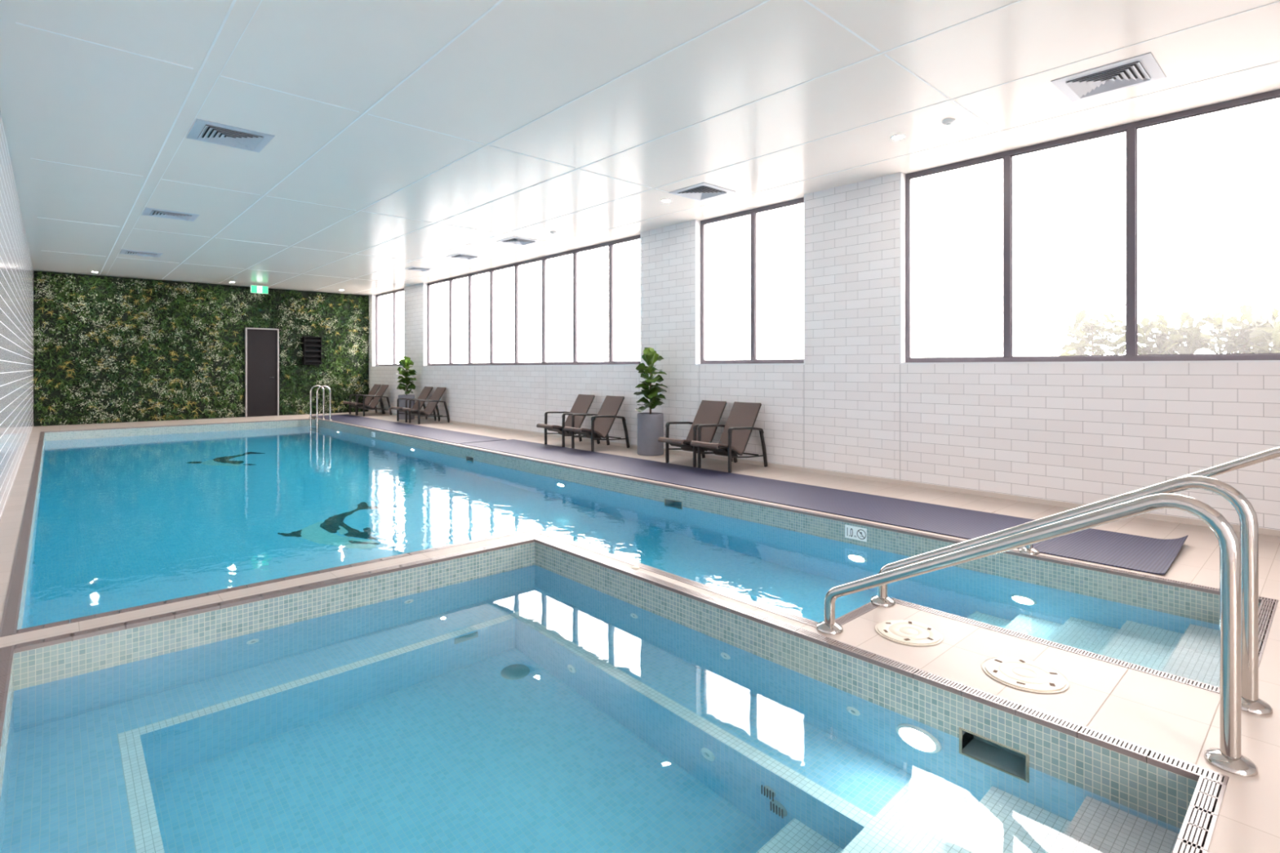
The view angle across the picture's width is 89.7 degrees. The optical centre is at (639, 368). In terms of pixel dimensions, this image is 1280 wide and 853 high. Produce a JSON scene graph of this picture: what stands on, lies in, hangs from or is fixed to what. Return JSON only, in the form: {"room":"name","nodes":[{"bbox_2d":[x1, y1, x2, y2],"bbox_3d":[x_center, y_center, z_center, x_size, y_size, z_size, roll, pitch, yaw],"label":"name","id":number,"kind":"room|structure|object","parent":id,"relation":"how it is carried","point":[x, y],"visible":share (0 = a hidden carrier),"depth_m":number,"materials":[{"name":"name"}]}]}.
{"room":"spa","nodes":[
{"label":"spa","id":0,"kind":"room"},
{"bbox_2d":[0,111,33,520],"bbox_3d":[-5.832,-0.395,5.779,0.200,3.390,22.000,0,0,-42],"label":"wall","id":1,"kind":"structure","parent":0,"point":[16,270],"depth_m":6.92,"materials":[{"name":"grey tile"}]},
{"bbox_2d":[0,0,1279,295],"bbox_3d":[-3.015,-2.165,8.210,7.240,0.150,21.800,0,0,-42],"label":"ceiling","id":2,"kind":"structure","parent":0,"point":[64,100],"depth_m":5.14,"materials":[{"name":"paint"}]},
{"bbox_2d":[119,249,163,257],"bbox_3d":[-9.076,-2.080,11.712,0.585,0.020,0.560,0,0,-42],"label":"ceiling vent","id":3,"kind":"object","parent":2,"relation":"in","point":[122,251],"visible":1,"depth_m":11.67,"materials":[{"name":"grey metal"}]},
{"bbox_2d":[142,207,199,222],"bbox_3d":[-6.382,-2.080,8.755,0.585,0.020,0.540,0,0,-42],"label":"ceiling vent","id":4,"kind":"object","parent":2,"relation":"in","point":[148,211],"visible":1,"depth_m":8.71,"materials":[{"name":"grey metal"}]},
{"bbox_2d":[186,118,275,152],"bbox_3d":[-3.695,-2.080,5.805,0.585,0.020,0.600,0,0,-42],"label":"ceiling vent","id":5,"kind":"object","parent":2,"relation":"in","point":[203,131],"visible":1,"depth_m":5.78,"materials":[{"name":"grey metal"}]},
{"bbox_2d":[250,284,268,293],"bbox_3d":[-9.407,-1.970,15.911,0.380,0.240,0.045,0,0,-42],"label":"exit sign","id":6,"kind":"object","parent":2,"relation":"hanging from","point":[254,289],"visible":1,"depth_m":15.90,"materials":[{"name":"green plastic"}]},
{"bbox_2d":[403,266,435,271],"bbox_3d":[-4.646,-2.080,13.535,0.480,0.020,0.490,0,0,-42],"label":"ceiling vent","id":7,"kind":"object","parent":2,"relation":"in","point":[415,268],"visible":1,"depth_m":13.49,"materials":[{"name":"grey metal"}]},
{"bbox_2d":[445,253,482,259],"bbox_3d":[-3.276,-2.080,12.017,0.500,0.020,0.500,0,0,-42],"label":"ceiling vent","id":8,"kind":"object","parent":2,"relation":"in","point":[460,255],"visible":1,"depth_m":11.96,"materials":[{"name":"grey metal"}]},
{"bbox_2d":[496,236,542,245],"bbox_3d":[-1.985,-2.080,10.569,0.540,0.020,0.540,0,0,-42],"label":"ceiling vent","id":9,"kind":"object","parent":2,"relation":"in","point":[513,240],"visible":1,"depth_m":10.54,"materials":[{"name":"grey metal"}]},
{"bbox_2d":[15,0,1279,293],"bbox_3d":[-3.077,-2.089,8.086,6.680,0.004,21.300,0,0,-42],"label":"ceiling panel joints","id":10,"kind":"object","parent":2,"relation":"attached to","point":[233,2],"depth_m":5.16,"materials":[{"name":"white metal"}]},
{"bbox_2d":[661,199,671,202],"bbox_3d":[0.325,-2.087,8.033,0.130,0.006,0.130,0,0,-42],"label":"recessed light","id":11,"kind":"object","parent":2,"relation":"in","point":[664,200],"visible":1,"depth_m":8.03,"materials":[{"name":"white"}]},
{"bbox_2d":[668,182,735,200],"bbox_3d":[0.735,-2.080,7.628,0.560,0.020,0.570,0,0,-42],"label":"ceiling vent","id":12,"kind":"object","parent":2,"relation":"in","point":[702,191],"visible":1,"depth_m":7.60,"materials":[{"name":"grey metal"}]},
{"bbox_2d":[890,134,906,140],"bbox_3d":[2.335,-2.087,5.820,0.130,0.006,0.130,0,0,-42],"label":"recessed light","id":13,"kind":"object","parent":2,"relation":"in","point":[897,136],"visible":1,"depth_m":5.82,"materials":[{"name":"white"}]},
{"bbox_2d":[892,135,903,139],"bbox_3d":[2.335,-2.088,5.820,0.098,0.002,0.098,0,0,-42],"label":"diffuser","id":14,"kind":"object","parent":13,"relation":"attached to","point":[895,137],"depth_m":5.82,"materials":[{"name":"white plastic"}]},
{"bbox_2d":[942,118,955,125],"bbox_3d":[2.609,-2.074,5.437,0.104,0.033,0.104,0,0,-42],"label":"smoke detector","id":15,"kind":"object","parent":2,"relation":"attached to","point":[948,122],"visible":1,"depth_m":5.41,"materials":[{"name":"white plastic"}]},
{"bbox_2d":[1050,52,1166,102],"bbox_3d":[3.381,-2.080,4.649,0.540,0.020,0.580,0,0,-42],"label":"ceiling vent","id":16,"kind":"object","parent":2,"relation":"in","point":[1142,68],"visible":1,"depth_m":4.62,"materials":[{"name":"grey metal"}]},
{"bbox_2d":[0,411,1279,852],"bbox_3d":[-3.171,1.270,8.204,7.000,0.060,21.600,0,0,-42],"label":"floor","id":17,"kind":"structure","parent":0,"point":[1180,721],"depth_m":2.93,"materials":[{"name":"beige tile"}]},
{"bbox_2d":[308,385,331,428],"bbox_3d":[-7.690,1.372,15.483,0.382,1.936,0.594,0,0,-42],"label":"pool ladder","id":18,"kind":"object","parent":17,"relation":"attached to","point":[317,418],"visible":0.8,"depth_m":15.39,"materials":[{"name":"silver metal"}]},
{"bbox_2d":[342,384,382,415],"bbox_3d":[-7.463,0.839,17.360,0.932,0.804,0.540,0,0,-42],"label":"lounge chair","id":19,"kind":"object","parent":17,"relation":"on","point":[375,388],"visible":0.54,"depth_m":17.41,"materials":[{"name":"brown fabric"}]},
{"bbox_2d":[349,384,391,416],"bbox_3d":[-7.086,0.839,16.946,0.932,0.804,0.540,0,0,-42],"label":"lounge chair","id":20,"kind":"object","parent":17,"relation":"on","point":[378,397],"visible":1,"depth_m":16.96,"materials":[{"name":"brown fabric"}]},
{"bbox_2d":[396,355,416,419],"bbox_3d":[-5.695,0.471,15.702,0.491,1.538,0.517,0,0,-42],"label":"fig","id":21,"kind":"object","parent":17,"relation":"on","point":[405,362],"visible":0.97,"depth_m":15.63,"materials":[{"name":"green plant"}]},
{"bbox_2d":[398,394,414,419],"bbox_3d":[-5.696,0.945,15.697,0.380,0.590,0.380,0,0,-42],"label":"pot","id":22,"kind":"object","parent":17,"relation":"on","point":[402,402],"depth_m":15.53,"materials":[{"name":"grey concrete"}]},
{"bbox_2d":[311,414,506,444],"bbox_3d":[-5.411,1.235,13.874,0.915,0.007,8.200,0,0,-42],"label":"floor mat","id":23,"kind":"object","parent":17,"relation":"on","point":[453,437],"visible":0.98,"depth_m":12.89,"materials":[{"name":"rubber"}]},
{"bbox_2d":[390,386,436,422],"bbox_3d":[-5.312,0.839,15.073,0.932,0.804,0.540,0,0,-42],"label":"lounge chair","id":24,"kind":"object","parent":17,"relation":"on","point":[426,391],"visible":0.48,"depth_m":15.11,"materials":[{"name":"brown fabric"}]},
{"bbox_2d":[401,386,449,424],"bbox_3d":[-4.847,0.839,14.562,0.932,0.804,0.540,0,0,-42],"label":"lounge chair","id":25,"kind":"object","parent":17,"relation":"on","point":[433,402],"visible":1,"depth_m":14.57,"materials":[{"name":"brown fabric"}]},
{"bbox_2d":[536,394,599,447],"bbox_3d":[-1.168,0.839,10.434,0.932,0.804,0.540,0,0,-42],"label":"lounge chair","id":26,"kind":"object","parent":17,"relation":"on","point":[583,402],"visible":0.76,"depth_m":10.46,"materials":[{"name":"brown fabric"}]},
{"bbox_2d":[563,395,630,451],"bbox_3d":[-0.672,0.839,9.905,0.932,0.804,0.540,0,0,-42],"label":"lounge chair","id":27,"kind":"object","parent":17,"relation":"on","point":[601,427],"visible":1,"depth_m":9.93,"materials":[{"name":"brown fabric"}]},
{"bbox_2d":[0,542,1220,846],"bbox_3d":[-0.531,1.849,2.398,2.823,1.182,3.778,0,0,-42],"label":"wall tiles","id":28,"kind":"object","parent":17,"relation":"in","point":[1166,796],"visible":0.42,"depth_m":3.02,"materials":[{"name":"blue tile"}]},
{"bbox_2d":[0,644,14,750],"bbox_3d":[-1.553,1.248,1.467,0.060,0.020,3.778,0,0,-42],"label":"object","id":29,"kind":"object","parent":28,"relation":"on","point":[6,653],"visible":0.99,"depth_m":2.58,"materials":[{"name":"beige tile"}]},
{"bbox_2d":[13,537,534,653],"bbox_3d":[-1.783,1.248,3.773,2.703,0.020,0.060,0,0,-42],"label":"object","id":30,"kind":"object","parent":28,"relation":"on","point":[35,644],"visible":1,"depth_m":3.43,"materials":[{"name":"beige tile"}]},
{"bbox_2d":[0,564,1180,852],"bbox_3d":[-0.475,1.911,2.448,2.875,0.977,3.680,0,0,-42],"label":"water","id":31,"kind":"object","parent":28,"relation":"in","point":[534,708],"visible":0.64,"depth_m":2.38,"materials":[{"name":"blue liquid"}]},
{"bbox_2d":[530,536,1228,786],"bbox_3d":[0.491,1.248,3.329,0.060,0.020,3.778,0,0,-42],"label":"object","id":32,"kind":"object","parent":28,"relation":"on","point":[1165,762],"visible":0.98,"depth_m":2.54,"materials":[{"name":"grey plastic"}]},
{"bbox_2d":[959,727,1029,767],"bbox_3d":[1.359,1.460,2.433,0.144,0.160,0.240,0,0,-42],"label":"box","id":33,"kind":"object","parent":28,"relation":"attached to","point":[962,731],"visible":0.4,"depth_m":2.38,"materials":[{"name":"grey plastic"}]},
{"bbox_2d":[1172,776,1226,852],"bbox_3d":[0.722,1.248,1.023,2.703,0.020,0.060,0,0,-42],"label":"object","id":34,"kind":"object","parent":28,"relation":"on","point":[1193,832],"visible":0.99,"depth_m":1.77,"materials":[{"name":"grey plastic"}]},
{"bbox_2d":[631,565,639,568],"bbox_3d":[-0.028,1.236,3.992,0.048,0.008,0.048,0,0,-42],"label":"button","id":35,"kind":"object","parent":17,"relation":"on","point":[633,566],"visible":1,"depth_m":3.98,"materials":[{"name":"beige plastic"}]},
{"bbox_2d":[17,419,1274,652],"bbox_3d":[-4.141,2.199,7.999,5.028,1.882,16.913,0,0,-42],"label":"wall tiles","id":36,"kind":"object","parent":17,"relation":"in","point":[1173,600],"visible":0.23,"depth_m":5.37,"materials":[{"name":"blue tile"}]},
{"bbox_2d":[0,431,44,637],"bbox_3d":[-7.303,1.248,7.780,0.060,0.020,12.978,0,0,-42],"label":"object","id":37,"kind":"object","parent":36,"relation":"on","point":[10,619],"visible":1,"depth_m":4.11,"materials":[{"name":"beige tile"}]},
{"bbox_2d":[44,418,312,432],"bbox_3d":[-9.816,1.248,14.229,4.908,0.020,0.060,0,0,-42],"label":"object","id":38,"kind":"object","parent":36,"relation":"on","point":[299,419],"visible":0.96,"depth_m":13.89,"materials":[{"name":"beige tile"}]},
{"bbox_2d":[16,528,532,634],"bbox_3d":[-1.887,1.248,3.976,2.823,0.020,0.060,0,0,-42],"label":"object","id":39,"kind":"object","parent":36,"relation":"on","point":[171,601],"visible":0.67,"depth_m":3.65,"materials":[{"name":"beige tile"}]},
{"bbox_2d":[371,431,375,437],"bbox_3d":[-5.392,1.340,13.011,0.004,0.100,0.190,0,0,-42],"label":"sign","id":40,"kind":"object","parent":36,"relation":"attached to","point":[373,434],"visible":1,"depth_m":13.00,"materials":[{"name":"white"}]},
{"bbox_2d":[22,426,1219,687],"bbox_3d":[-4.090,2.256,8.046,5.070,1.667,16.815,0,0,-42],"label":"pool water","id":41,"kind":"object","parent":36,"relation":"in","point":[121,522],"visible":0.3,"depth_m":5.49,"materials":[{"name":"blue liquid"}]},
{"bbox_2d":[528,528,818,626],"bbox_3d":[0.035,1.248,4.008,0.060,0.020,2.598,0,0,-42],"label":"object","id":42,"kind":"object","parent":36,"relation":"on","point":[748,602],"visible":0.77,"depth_m":3.72,"materials":[{"name":"beige tile"}]},
{"bbox_2d":[664,497,682,506],"bbox_3d":[0.399,1.458,6.761,0.144,0.165,0.260,0,0,-42],"label":"box","id":43,"kind":"object","parent":36,"relation":"attached to","point":[665,500],"visible":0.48,"depth_m":6.80,"materials":[{"name":"grey plastic"}]},
{"bbox_2d":[319,418,1278,603],"bbox_3d":[-2.304,1.248,9.673,0.060,0.020,16.913,0,0,-42],"label":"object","id":44,"kind":"object","parent":36,"relation":"on","point":[1072,563],"visible":0.95,"depth_m":5.07,"materials":[{"name":"beige tile"}]},
{"bbox_2d":[844,524,866,542],"bbox_3d":[1.738,1.328,5.184,0.004,0.105,0.190,0,0,-42],"label":"sign","id":45,"kind":"object","parent":36,"relation":"attached to","point":[853,532],"visible":1,"depth_m":5.18,"materials":[{"name":"white"}]},
{"bbox_2d":[835,601,879,625],"bbox_3d":[1.108,1.248,3.268,0.528,0.020,0.060,0,0,-42],"label":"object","id":46,"kind":"object","parent":36,"relation":"on","point":[860,611],"visible":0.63,"depth_m":3.25,"materials":[{"name":"beige tile"}]},
{"bbox_2d":[891,597,1219,693],"bbox_3d":[1.796,1.248,2.951,0.060,0.020,1.453,0,0,-42],"label":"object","id":47,"kind":"object","parent":36,"relation":"on","point":[1121,663],"visible":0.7,"depth_m":2.84,"materials":[{"name":"grey plastic"}]},
{"bbox_2d":[1258,600,1277,666],"bbox_3d":[2.818,1.248,2.939,1.433,0.020,0.060,0,0,-42],"label":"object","id":48,"kind":"object","parent":36,"relation":"on","point":[1267,610],"visible":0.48,"depth_m":3.16,"materials":[{"name":"grey plastic"}]},
{"bbox_2d":[633,347,667,456],"bbox_3d":[0.162,0.469,9.270,0.492,1.542,0.535,0,0,-6],"label":"fig","id":49,"kind":"object","parent":17,"relation":"on","point":[650,424],"visible":1,"depth_m":9.16,"materials":[{"name":"green plant"}]},
{"bbox_2d":[637,412,663,456],"bbox_3d":[0.150,0.945,9.280,0.380,0.590,0.380,0,0,-42],"label":"pot","id":50,"kind":"object","parent":17,"relation":"on","point":[650,424],"depth_m":9.11,"materials":[{"name":"grey ceramic"}]},
{"bbox_2d":[657,400,733,466],"bbox_3d":[0.716,0.839,8.410,0.932,0.804,0.540,0,0,-42],"label":"lounge chair","id":51,"kind":"object","parent":17,"relation":"on","point":[709,412],"visible":0.68,"depth_m":8.45,"materials":[{"name":"brown fabric"}]},
{"bbox_2d":[689,401,767,472],"bbox_3d":[1.097,0.839,7.992,0.932,0.804,0.540,0,0,-42],"label":"lounge chair","id":52,"kind":"object","parent":17,"relation":"on","point":[736,433],"visible":1,"depth_m":8.03,"materials":[{"name":"brown fabric"}]},
{"bbox_2d":[461,439,1188,574],"bbox_3d":[0.465,1.205,7.505,1.005,0.067,9.010,0,0,-42],"label":"floor mat","id":53,"kind":"object","parent":17,"relation":"on","point":[1122,550],"visible":0.92,"depth_m":5.67,"materials":[{"name":"rubber"}]},
{"bbox_2d":[875,619,943,645],"bbox_3d":[1.259,1.234,3.016,0.294,0.009,0.294,0,0,36],"label":"access hatch","id":54,"kind":"object","parent":17,"relation":"on","point":[900,631],"visible":1,"depth_m":2.99,"materials":[{"name":"beige plastic"}]},
{"bbox_2d":[977,508,995,512],"bbox_3d":[2.999,1.238,5.573,0.140,0.004,0.110,0,0,-42],"label":"cover plate","id":55,"kind":"object","parent":17,"relation":"on","point":[982,509],"visible":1,"depth_m":5.59,"materials":[{"name":"white plastic"}]},
{"bbox_2d":[982,657,1069,693],"bbox_3d":[1.555,1.234,2.604,0.304,0.009,0.304,0,0,-15],"label":"access hatch","id":56,"kind":"object","parent":17,"relation":"on","point":[1024,674],"visible":1,"depth_m":2.58,"materials":[{"name":"beige plastic"}]},
{"bbox_2d":[815,493,1257,776],"bbox_3d":[1.375,0.826,2.537,0.126,0.826,1.535,0,0,-42],"label":"handrail","id":57,"kind":"object","parent":17,"relation":"on","point":[1228,757],"visible":1,"depth_m":2.04,"materials":[{"name":"silver metal"}]},
{"bbox_2d":[870,475,1273,715],"bbox_3d":[1.761,0.826,2.886,0.126,0.827,1.539,0,0,-42],"label":"handrail","id":58,"kind":"object","parent":17,"relation":"on","point":[1249,526],"visible":0.84,"depth_m":2.37,"materials":[{"name":"silver metal"}]},
{"bbox_2d":[1017,447,1279,555],"bbox_3d":[3.087,0.827,3.828,0.126,0.824,1.509,0,0,-42],"label":"handrail","id":59,"kind":"object","parent":17,"relation":"on","point":[1270,454],"visible":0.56,"depth_m":3.58,"materials":[{"name":"silver metal"}]},
{"bbox_2d":[368,173,1279,530],"bbox_3d":[-0.495,-0.395,10.641,0.240,3.390,22.000,0,0,-42],"label":"wall","id":60,"kind":"structure","parent":0,"point":[1082,433],"depth_m":7.01,"materials":[{"name":"white brick"}]},
{"bbox_2d":[375,288,404,366],"bbox_3d":[-6.741,-1.075,17.517,0.073,2.030,2.280,0,0,-42],"label":"window","id":61,"kind":"structure","parent":60,"relation":"in","point":[393,292],"depth_m":17.40,"materials":[{"name":"grey metal"}]},
{"bbox_2d":[427,235,639,365],"bbox_3d":[-2.543,-1.075,12.908,0.073,2.030,7.890,0,0,-42],"label":"window","id":62,"kind":"structure","parent":60,"relation":"in","point":[611,244],"depth_m":12.71,"materials":[{"name":"grey metal"}]},
{"bbox_2d":[422,364,900,479],"bbox_3d":[-1.277,0.577,11.322,0.002,1.237,12.048,0,0,-42],"label":"trim","id":63,"kind":"structure","parent":60,"relation":"attached to","point":[900,364],"depth_m":7.75,"materials":[{"name":"grey"}]},
{"bbox_2d":[700,197,804,364],"bbox_3d":[1.477,-1.075,8.495,0.073,2.030,1.790,0,0,-42],"label":"window","id":64,"kind":"structure","parent":60,"relation":"in","point":[753,212],"depth_m":8.46,"materials":[{"name":"grey metal"}]},
{"bbox_2d":[368,409,1279,537],"bbox_3d":[-0.588,1.218,10.556,0.012,0.045,21.600,0,0,-42],"label":"baseboard","id":65,"kind":"structure","parent":60,"relation":"attached to","point":[1150,516],"depth_m":6.74,"materials":[{"name":"beige tile"}]},
{"bbox_2d":[372,172,1279,366],"bbox_3d":[-1.371,-1.066,11.500,0.109,2.048,18.418,0,0,-42],"label":"trim","id":66,"kind":"structure","parent":60,"relation":"attached to","point":[902,176],"depth_m":6.92,"materials":[{"name":"white"}]},
{"bbox_2d":[905,88,1279,362],"bbox_3d":[3.881,-1.075,5.855,0.073,2.030,2.990,0,0,-42],"label":"window","id":67,"kind":"structure","parent":60,"relation":"in","point":[1131,130],"depth_m":5.73,"materials":[{"name":"grey metal"}]},
{"bbox_3d":[-10.511,-0.395,16.262,7.000,3.390,0.200,0,0,-42],"label":"wall","id":68,"kind":"structure","parent":0,"visible":0},
{"bbox_2d":[33,271,369,426],"bbox_3d":[-10.343,-0.376,16.063,7.196,3.504,0.280,0,0,-42],"label":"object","id":69,"kind":"structure","parent":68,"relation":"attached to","point":[107,349],"depth_m":15.35,"materials":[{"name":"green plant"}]},
{"bbox_2d":[302,336,321,364],"bbox_3d":[-8.873,-0.475,17.382,0.430,0.750,0.310,0,0,-42],"label":"vent","id":70,"kind":"object","parent":69,"relation":"attached to","point":[312,345],"visible":1,"depth_m":17.29,"materials":[{"name":"black metal"}]},
{"bbox_2d":[244,327,279,417],"bbox_3d":[-9.773,0.105,16.631,0.760,2.270,0.228,0,0,-42],"label":"door","id":71,"kind":"structure","parent":68,"relation":"in","point":[261,344],"depth_m":16.58,"materials":[{"name":"grey wood"}]},
{"label":"outside","id":72,"kind":"structure","parent":0,"visible":0},
{"bbox_3d":[0.555,0.315,11.597,2.560,0.150,25.600,0,0,-42],"label":"ledge","id":73,"kind":"object","parent":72,"visible":0},
{"bbox_2d":[1056,303,1125,355],"bbox_3d":[4.471,-0.189,6.350,0.592,0.860,0.743,0,0,-42],"label":"shrub","id":74,"kind":"object","parent":73,"relation":"on","point":[1091,326],"visible":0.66,"depth_m":6.31,"materials":[{"name":"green plant"}]},
{"bbox_2d":[1122,310,1217,355],"bbox_3d":[4.931,-0.147,6.005,0.632,0.775,0.729,0,0,-42],"label":"shrub","id":75,"kind":"object","parent":73,"relation":"on","point":[1176,338],"visible":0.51,"depth_m":5.92,"materials":[{"name":"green plant"}]},
{"bbox_2d":[1192,304,1279,353],"bbox_3d":[5.208,-0.147,5.546,0.718,0.775,0.793,0,0,-42],"label":"shrub","id":76,"kind":"object","parent":73,"relation":"on","point":[1258,335],"visible":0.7,"depth_m":5.50,"materials":[{"name":"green plant"}]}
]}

